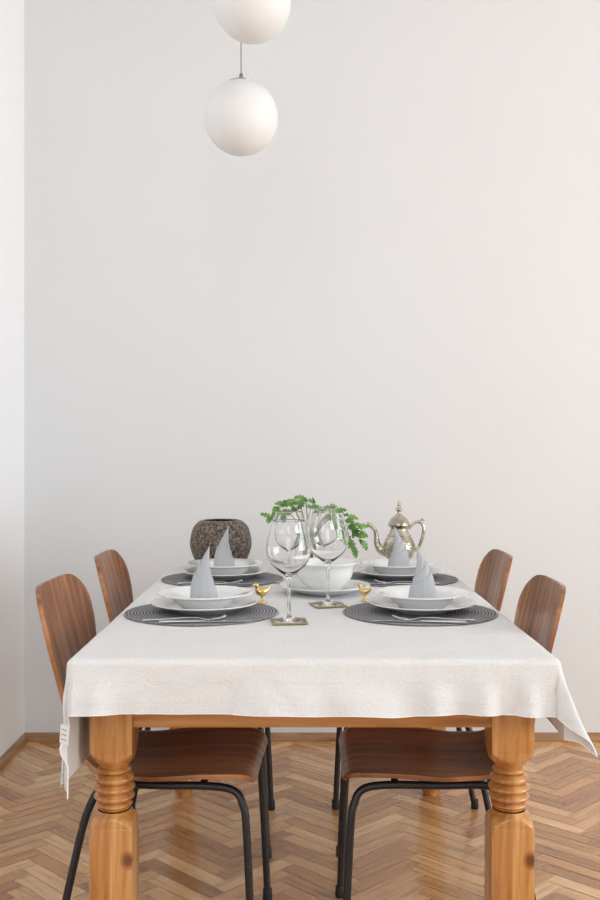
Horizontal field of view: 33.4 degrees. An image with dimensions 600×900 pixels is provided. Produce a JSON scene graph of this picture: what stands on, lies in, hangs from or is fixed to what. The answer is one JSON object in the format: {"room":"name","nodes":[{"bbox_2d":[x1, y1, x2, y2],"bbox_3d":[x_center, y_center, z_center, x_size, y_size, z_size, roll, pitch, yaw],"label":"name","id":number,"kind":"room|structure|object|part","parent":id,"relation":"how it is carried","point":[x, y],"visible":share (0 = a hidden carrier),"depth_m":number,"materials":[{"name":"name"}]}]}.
{"room":"dining room","nodes":[
{"label":"dining room","id":0,"kind":"room"},
{"bbox_2d":[0,0,23,756],"bbox_3d":[-1.205,-0.560,0.750,0.150,3.600,6.700,0,0,0],"label":"wall","id":1,"kind":"structure","parent":0,"point":[11,11],"depth_m":3.89,"materials":[{"name":"paint"}]},
{"bbox_2d":[0,734,27,771],"bbox_3d":[-1.119,1.174,0.739,0.022,0.032,6.678,0,0,0],"label":"baseboard","id":2,"kind":"structure","parent":1,"relation":"attached to","point":[22,740],"depth_m":3.88,"materials":[{"name":"brown wood"}]},
{"bbox_2d":[0,742,599,899],"bbox_3d":[1.935,1.220,0.750,6.130,0.060,6.700,0,0,0],"label":"floor","id":3,"kind":"structure","parent":0,"point":[410,844],"depth_m":3.10,"materials":[{"name":"brown wood"}]},
{"bbox_2d":[36,574,271,899],"bbox_3d":[-0.356,0.755,2.467,0.546,0.871,0.415,0,0,3],"label":"dining chair","id":4,"kind":"object","parent":3,"relation":"on","point":[162,759],"visible":0.75,"depth_m":2.43,"materials":[{"name":"brown wood"}]},
{"bbox_3d":[-0.336,0.975,2.290,0.480,0.426,0.057,0,0,3],"label":"frame","id":5,"kind":"part","parent":4,"relation":"part of","materials":[{"name":"black metal"}]},
{"bbox_3d":[-0.318,0.975,2.641,0.480,0.426,0.057,0,0,3],"label":"frame","id":6,"kind":"part","parent":4,"relation":"part of","materials":[{"name":"black metal"}]},
{"bbox_2d":[94,549,274,858],"bbox_3d":[-0.355,0.755,3.115,0.546,0.871,0.415,0,0,0],"label":"dining chair","id":7,"kind":"object","parent":3,"relation":"on","point":[112,570],"visible":0.26,"depth_m":3.19,"materials":[{"name":"brown wood"}]},
{"bbox_3d":[-0.326,0.975,3.291,0.480,0.426,0.057,0,0,0],"label":"frame","id":8,"kind":"part","parent":7,"relation":"part of","materials":[{"name":"black metal"}]},
{"bbox_3d":[-0.326,0.975,2.939,0.480,0.426,0.057,0,0,0],"label":"frame","id":9,"kind":"part","parent":7,"relation":"part of","materials":[{"name":"black metal"}]},
{"bbox_2d":[89,714,534,899],"bbox_3d":[0.028,0.807,2.815,0.966,0.765,1.610,0,0,0],"label":"dining table","id":10,"kind":"object","parent":3,"relation":"on","point":[113,739],"visible":0.38,"depth_m":2.12,"materials":[{"name":"brown wood"}]},
{"bbox_3d":[-0.402,0.824,2.167,0.091,0.733,0.091,0,0,0],"label":"leg","id":11,"kind":"part","parent":10,"relation":"part of","materials":[{"name":"brown wood"}]},
{"bbox_3d":[-0.402,0.824,3.465,0.091,0.733,0.091,0,0,0],"label":"leg","id":12,"kind":"part","parent":10,"relation":"part of","materials":[{"name":"brown wood"}]},
{"bbox_2d":[59,566,597,799],"bbox_3d":[0.040,0.559,2.807,1.088,0.283,1.724,0,0,0],"label":"tablecloth","id":13,"kind":"object","parent":10,"relation":"on","point":[335,664],"visible":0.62,"depth_m":2.00,"materials":[{"name":"white fabric"}]},
{"bbox_2d":[124,603,278,625],"bbox_3d":[-0.252,0.415,2.565,0.394,0.003,0.394,0,0,0],"label":"placemat","id":14,"kind":"object","parent":13,"relation":"on","point":[256,612],"visible":0.66,"depth_m":2.50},
{"bbox_2d":[142,615,225,620],"bbox_3d":[-0.281,0.407,2.427,0.202,0.011,0.023,0,0,-3],"label":"fork","id":15,"kind":"object","parent":14,"relation":"on","point":[220,617],"visible":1,"depth_m":2.42,"materials":[{"name":"silver metal"}]},
{"bbox_2d":[151,596,257,614],"bbox_3d":[-0.246,0.401,2.575,0.274,0.026,0.274,0,0,0],"label":"dinner plate","id":16,"kind":"object","parent":14,"relation":"on","point":[245,601],"visible":0.58,"depth_m":2.55,"materials":[{"name":"white ceramic"}]},
{"bbox_2d":[156,585,251,608],"bbox_3d":[-0.246,0.385,2.575,0.246,0.042,0.246,0,0,0],"label":"bowl","id":17,"kind":"object","parent":16,"relation":"on","point":[226,594],"visible":0.86,"depth_m":2.54,"materials":[{"name":"white ceramic"}]},
{"bbox_2d":[190,547,217,597],"bbox_3d":[-0.246,0.323,2.572,0.073,0.148,0.037,0,0,-9],"label":"napkin","id":18,"kind":"object","parent":17,"relation":"on","point":[202,584],"visible":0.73,"depth_m":2.56,"materials":[{"name":"grey fabric"}]},
{"bbox_2d":[159,620,251,622],"bbox_3d":[-0.225,0.410,2.396,0.225,0.006,0.015,0,0,-4],"label":"table knife","id":19,"kind":"object","parent":14,"relation":"on","point":[160,621],"visible":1,"depth_m":2.39,"materials":[{"name":"silver metal"}]},
{"bbox_3d":[-0.282,0.410,2.392,0.110,0.006,0.015,0,0,-5],"label":"handle","id":20,"kind":"part","parent":19,"relation":"part of","materials":[{"name":"silver metal"}]},
{"bbox_3d":[-0.170,0.410,2.400,0.115,0.001,0.014,0,0,-5],"label":"blade","id":21,"kind":"part","parent":19,"relation":"part of","materials":[{"name":"silver metal"}]},
{"bbox_2d":[190,519,251,559],"bbox_3d":[-0.279,0.332,3.525,0.217,0.171,0.217,0,0,9],"label":"pot","id":22,"kind":"object","parent":13,"relation":"on","point":[206,533],"visible":0.62,"depth_m":3.45,"materials":[{"name":"brown stone"}]},
{"bbox_2d":[161,572,283,586],"bbox_3d":[-0.250,0.415,3.235,0.394,0.003,0.394,0,0,0],"label":"placemat","id":23,"kind":"object","parent":13,"relation":"on","point":[264,578],"visible":0.49,"depth_m":3.20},
{"bbox_2d":[177,579,242,583],"bbox_3d":[-0.279,0.407,3.097,0.202,0.011,0.023,0,0,-3],"label":"fork","id":24,"kind":"object","parent":23,"relation":"on","point":[241,579],"visible":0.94,"depth_m":3.09,"materials":[{"name":"silver metal"}]},
{"bbox_2d":[182,566,266,579],"bbox_3d":[-0.244,0.401,3.245,0.274,0.026,0.274,0,0,0],"label":"dinner plate","id":25,"kind":"object","parent":23,"relation":"on","point":[253,570],"visible":0.57,"depth_m":3.18,"materials":[{"name":"white ceramic"}]},
{"bbox_2d":[187,558,262,574],"bbox_3d":[-0.244,0.385,3.245,0.246,0.042,0.246,0,0,0],"label":"plate","id":26,"kind":"object","parent":25,"relation":"on","point":[242,565],"visible":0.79,"depth_m":3.19,"materials":[{"name":"white ceramic"}]},
{"bbox_2d":[214,527,234,566],"bbox_3d":[-0.243,0.323,3.242,0.073,0.148,0.037,0,0,-17],"label":"napkin","id":27,"kind":"object","parent":26,"relation":"on","point":[223,557],"visible":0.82,"depth_m":3.23,"materials":[{"name":"grey fabric"}]},
{"bbox_2d":[214,583,261,584],"bbox_3d":[-0.223,0.410,3.066,0.225,0.006,0.015,0,0,-4],"label":"table knife","id":28,"kind":"object","parent":23,"relation":"on","point":[214,583],"visible":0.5,"depth_m":3.06,"materials":[{"name":"silver metal"}]},
{"bbox_3d":[-0.168,0.410,3.070,0.115,0.001,0.014,0,0,-5],"label":"blade","id":29,"kind":"part","parent":28,"relation":"part of","materials":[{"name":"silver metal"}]},
{"bbox_2d":[252,583,269,603],"bbox_3d":[-0.105,0.389,2.719,0.028,0.056,0.047,0,0,42],"label":"bird figurine","id":30,"kind":"object","parent":13,"relation":"on","point":[262,591],"visible":1,"depth_m":2.71,"materials":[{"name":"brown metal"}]},
{"bbox_2d":[274,510,303,583],"bbox_3d":[-0.035,0.304,3.130,0.110,0.225,0.110,0,0,0],"label":"wine glass","id":31,"kind":"object","parent":13,"relation":"on","point":[287,514],"visible":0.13,"depth_m":3.10,"materials":[{"name":"clear glass"}]},
{"bbox_2d":[270,617,307,624],"bbox_3d":[-0.027,0.416,2.430,0.086,0.003,0.086,0,0,-6],"label":"coaster","id":32,"kind":"object","parent":13,"relation":"on","point":[273,622],"visible":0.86,"depth_m":2.39,"materials":[{"name":"gold metal"}]},
{"bbox_2d":[266,519,311,622],"bbox_3d":[-0.027,0.292,2.430,0.110,0.243,0.110,0,0,0],"label":"wine glass","id":33,"kind":"object","parent":32,"relation":"on","point":[288,547],"visible":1,"depth_m":2.39,"materials":[{"name":"clear glass"}]},
{"bbox_2d":[306,507,335,528],"bbox_3d":[0.072,0.299,3.150,0.110,0.235,0.110,0,0,0],"label":"wine glass","id":34,"kind":"object","parent":13,"relation":"on","point":[312,509],"visible":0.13,"depth_m":3.12,"materials":[{"name":"clear glass"}]},
{"bbox_2d":[279,579,369,595],"bbox_3d":[0.072,0.404,2.925,0.267,0.025,0.267,0,0,0],"label":"serving plate","id":35,"kind":"object","parent":13,"relation":"on","point":[296,585],"depth_m":2.91,"materials":[{"name":"white ceramic"}]},
{"bbox_2d":[296,558,357,589],"bbox_3d":[0.072,0.367,2.925,0.198,0.083,0.198,0,0,0],"label":"bowl","id":36,"kind":"object","parent":35,"relation":"on","point":[314,575],"depth_m":2.86,"materials":[{"name":"white ceramic"}]},
{"bbox_2d":[260,494,369,557],"bbox_3d":[0.049,0.283,3.364,0.369,0.268,0.113,0,0,0],"label":"branches","id":37,"kind":"object","parent":36,"relation":"in","point":[285,503],"visible":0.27,"depth_m":3.36,"materials":[{"name":"green plant"}]},
{"bbox_2d":[309,601,347,607],"bbox_3d":[0.075,0.416,2.685,0.086,0.003,0.086,0,0,-14],"label":"coaster","id":38,"kind":"object","parent":13,"relation":"on","point":[310,603],"visible":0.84,"depth_m":2.65,"materials":[{"name":"gold metal"}]},
{"bbox_2d":[308,511,348,605],"bbox_3d":[0.075,0.290,2.685,0.110,0.248,0.110,0,0,0],"label":"wine glass","id":39,"kind":"object","parent":38,"relation":"on","point":[328,532],"visible":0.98,"depth_m":2.65,"materials":[{"name":"clear glass"}]},
{"bbox_2d":[356,584,371,600],"bbox_3d":[0.177,0.393,2.761,0.023,0.047,0.040,0,0,-42],"label":"bird figurine","id":40,"kind":"object","parent":13,"relation":"on","point":[364,591],"visible":0.98,"depth_m":2.75,"materials":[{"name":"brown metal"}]},
{"bbox_2d":[367,500,424,558],"bbox_3d":[0.343,0.296,3.539,0.178,0.243,0.119,0,0,31],"label":"teapot","id":41,"kind":"object","parent":13,"relation":"on","point":[400,522],"visible":0.75,"depth_m":3.51,"materials":[{"name":"silver metal"}]},
{"bbox_3d":[0.276,0.318,3.535,0.070,0.118,0.032,0,0,0],"label":"spout","id":42,"kind":"part","parent":41,"relation":"part of","materials":[{"name":"silver metal"}]},
{"bbox_3d":[0.350,0.220,3.535,0.076,0.091,0.076,0,0,0],"label":"lid","id":43,"kind":"part","parent":41,"relation":"part of","materials":[{"name":"silver metal"}]},
{"bbox_3d":[0.412,0.304,3.535,0.062,0.112,0.012,0,0,0],"label":"handle","id":44,"kind":"part","parent":41,"relation":"part of","materials":[{"name":"silver metal"}]},
{"bbox_2d":[351,572,457,586],"bbox_3d":[0.312,0.415,3.235,0.394,0.003,0.394,0,0,0],"label":"placemat","id":45,"kind":"object","parent":13,"relation":"on","point":[443,579],"visible":0.31,"depth_m":3.20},
{"bbox_2d":[370,583,411,584],"bbox_3d":[0.290,0.410,3.069,0.225,0.006,0.015,0,0,8],"label":"table knife","id":46,"kind":"object","parent":45,"relation":"on","point":[370,583],"visible":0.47,"depth_m":3.06,"materials":[{"name":"silver metal"}]},
{"bbox_2d":[356,566,440,579],"bbox_3d":[0.318,0.401,3.245,0.274,0.026,0.274,0,0,0],"label":"dinner plate","id":47,"kind":"object","parent":45,"relation":"on","point":[368,570],"visible":0.55,"depth_m":3.18,"materials":[{"name":"white ceramic"}]},
{"bbox_2d":[360,558,435,574],"bbox_3d":[0.318,0.385,3.245,0.246,0.042,0.246,0,0,0],"label":"plate","id":48,"kind":"object","parent":47,"relation":"on","point":[380,565],"visible":0.71,"depth_m":3.19,"materials":[{"name":"white ceramic"}]},
{"bbox_2d":[388,527,408,566],"bbox_3d":[0.319,0.323,3.242,0.073,0.148,0.037,0,0,-6],"label":"napkin","id":49,"kind":"object","parent":48,"relation":"on","point":[399,557],"visible":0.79,"depth_m":3.23,"materials":[{"name":"grey fabric"}]},
{"bbox_2d":[374,579,439,583],"bbox_3d":[0.331,0.407,3.097,0.202,0.011,0.023,0,0,3],"label":"fork","id":50,"kind":"object","parent":45,"relation":"on","point":[374,579],"visible":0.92,"depth_m":3.09,"materials":[{"name":"silver metal"}]},
{"bbox_2d":[343,602,497,625],"bbox_3d":[0.307,0.415,2.565,0.394,0.003,0.394,0,0,0],"label":"placemat","id":51,"kind":"object","parent":13,"relation":"on","point":[368,612],"visible":0.59,"depth_m":2.50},
{"bbox_2d":[372,619,465,622],"bbox_3d":[0.285,0.410,2.399,0.225,0.006,0.015,0,0,8],"label":"table knife","id":52,"kind":"object","parent":51,"relation":"on","point":[440,621],"visible":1,"depth_m":2.39,"materials":[{"name":"silver metal"}]},
{"bbox_3d":[0.230,0.410,2.406,0.115,0.001,0.014,0,0,7],"label":"blade","id":53,"kind":"part","parent":52,"relation":"part of","materials":[{"name":"silver metal"}]},
{"bbox_3d":[0.342,0.410,2.390,0.110,0.006,0.015,0,0,7],"label":"handle","id":54,"kind":"part","parent":52,"relation":"part of","materials":[{"name":"silver metal"}]},
{"bbox_2d":[368,596,474,614],"bbox_3d":[0.313,0.401,2.575,0.274,0.026,0.274,0,0,0],"label":"dinner plate","id":55,"kind":"object","parent":51,"relation":"on","point":[380,601],"visible":0.62,"depth_m":2.55,"materials":[{"name":"white ceramic"}]},
{"bbox_2d":[374,585,469,608],"bbox_3d":[0.313,0.385,2.575,0.246,0.042,0.246,0,0,0],"label":"plate","id":56,"kind":"object","parent":55,"relation":"on","point":[399,594],"visible":0.83,"depth_m":2.54,"materials":[{"name":"white ceramic"}]},
{"bbox_2d":[408,547,435,597],"bbox_3d":[0.313,0.323,2.572,0.073,0.148,0.037,0,0,11],"label":"napkin","id":57,"kind":"object","parent":56,"relation":"on","point":[423,584],"visible":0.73,"depth_m":2.56,"materials":[{"name":"grey fabric"}]},
{"bbox_2d":[392,615,476,620],"bbox_3d":[0.326,0.407,2.427,0.202,0.011,0.023,0,0,3],"label":"fork","id":58,"kind":"object","parent":51,"relation":"on","point":[402,618],"visible":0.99,"depth_m":2.42,"materials":[{"name":"silver metal"}]},
{"bbox_3d":[0.453,0.824,3.465,0.091,0.733,0.091,0,0,0],"label":"leg","id":59,"kind":"part","parent":10,"relation":"part of","materials":[{"name":"brown wood"}]},
{"bbox_3d":[0.453,0.824,2.167,0.091,0.733,0.091,0,0,0],"label":"leg","id":60,"kind":"part","parent":10,"relation":"part of","materials":[{"name":"brown wood"}]},
{"bbox_2d":[332,549,512,856],"bbox_3d":[0.378,0.755,3.125,0.546,0.871,0.415,0,0,0],"label":"dining chair","id":61,"kind":"object","parent":3,"relation":"on","point":[494,569],"visible":0.23,"depth_m":3.21,"materials":[{"name":"brown wood"}]},
{"bbox_3d":[0.349,0.975,3.301,0.480,0.426,0.057,0,0,0],"label":"frame","id":62,"kind":"part","parent":61,"relation":"part of","materials":[{"name":"black metal"}]},
{"bbox_3d":[0.349,0.975,2.949,0.480,0.426,0.057,0,0,0],"label":"frame","id":63,"kind":"part","parent":61,"relation":"part of","materials":[{"name":"black metal"}]},
{"bbox_2d":[335,575,565,899],"bbox_3d":[0.363,0.755,2.464,0.546,0.871,0.415,0,0,1],"label":"dining chair","id":64,"kind":"object","parent":3,"relation":"on","point":[441,759],"visible":0.77,"depth_m":2.44,"materials":[{"name":"brown wood"}]},
{"bbox_3d":[0.337,0.975,2.641,0.480,0.426,0.057,0,0,1],"label":"frame","id":65,"kind":"part","parent":64,"relation":"part of","materials":[{"name":"black metal"}]},
{"bbox_3d":[0.331,0.975,2.289,0.480,0.426,0.057,0,0,1],"label":"frame","id":66,"kind":"part","parent":64,"relation":"part of","materials":[{"name":"black metal"}]},
{"bbox_2d":[24,0,599,731],"bbox_3d":[1.935,-0.560,4.175,6.430,3.600,0.150,0,0,0],"label":"wall","id":67,"kind":"structure","parent":0,"point":[395,297],"depth_m":4.10,"materials":[{"name":"paint"}]},
{"bbox_2d":[24,732,599,741],"bbox_3d":[1.935,1.174,4.089,6.130,0.032,0.022,0,0,0],"label":"baseboard","id":68,"kind":"structure","parent":67,"relation":"attached to","point":[32,736],"depth_m":4.08,"materials":[{"name":"brown wood"}]},
{"bbox_3d":[1.935,-2.320,0.750,6.130,0.120,6.700,0,0,0],"label":"ceiling","id":69,"kind":"structure","parent":0,"visible":0},
{"bbox_2d":[204,42,277,155],"bbox_3d":[-0.162,-1.536,2.750,0.203,1.448,0.203,0,0,0],"label":"pendant lamp","id":70,"kind":"object","parent":69,"relation":"hanging from","point":[241,116],"visible":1,"depth_m":2.68,"materials":[{"name":"white glass"}]},
{"bbox_3d":[-0.162,-0.912,2.750,0.203,0.201,0.203,0,0,0],"label":"globe","id":71,"kind":"part","parent":70,"relation":"part of","materials":[{"name":"white glass"}]},
{"bbox_3d":[-0.162,-1.636,2.750,0.004,1.207,0.004,0,0,22],"label":"cord","id":72,"kind":"part","parent":70,"relation":"part of","materials":[{"name":"beige plastic"}]},
{"bbox_2d":[214,0,290,44],"bbox_3d":[-0.122,-1.653,2.560,0.197,1.214,0.197,0,0,0],"label":"pendant lamp","id":73,"kind":"object","parent":69,"relation":"hanging from","point":[252,22],"visible":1,"depth_m":2.51,"materials":[{"name":"white glass"}]}
]}

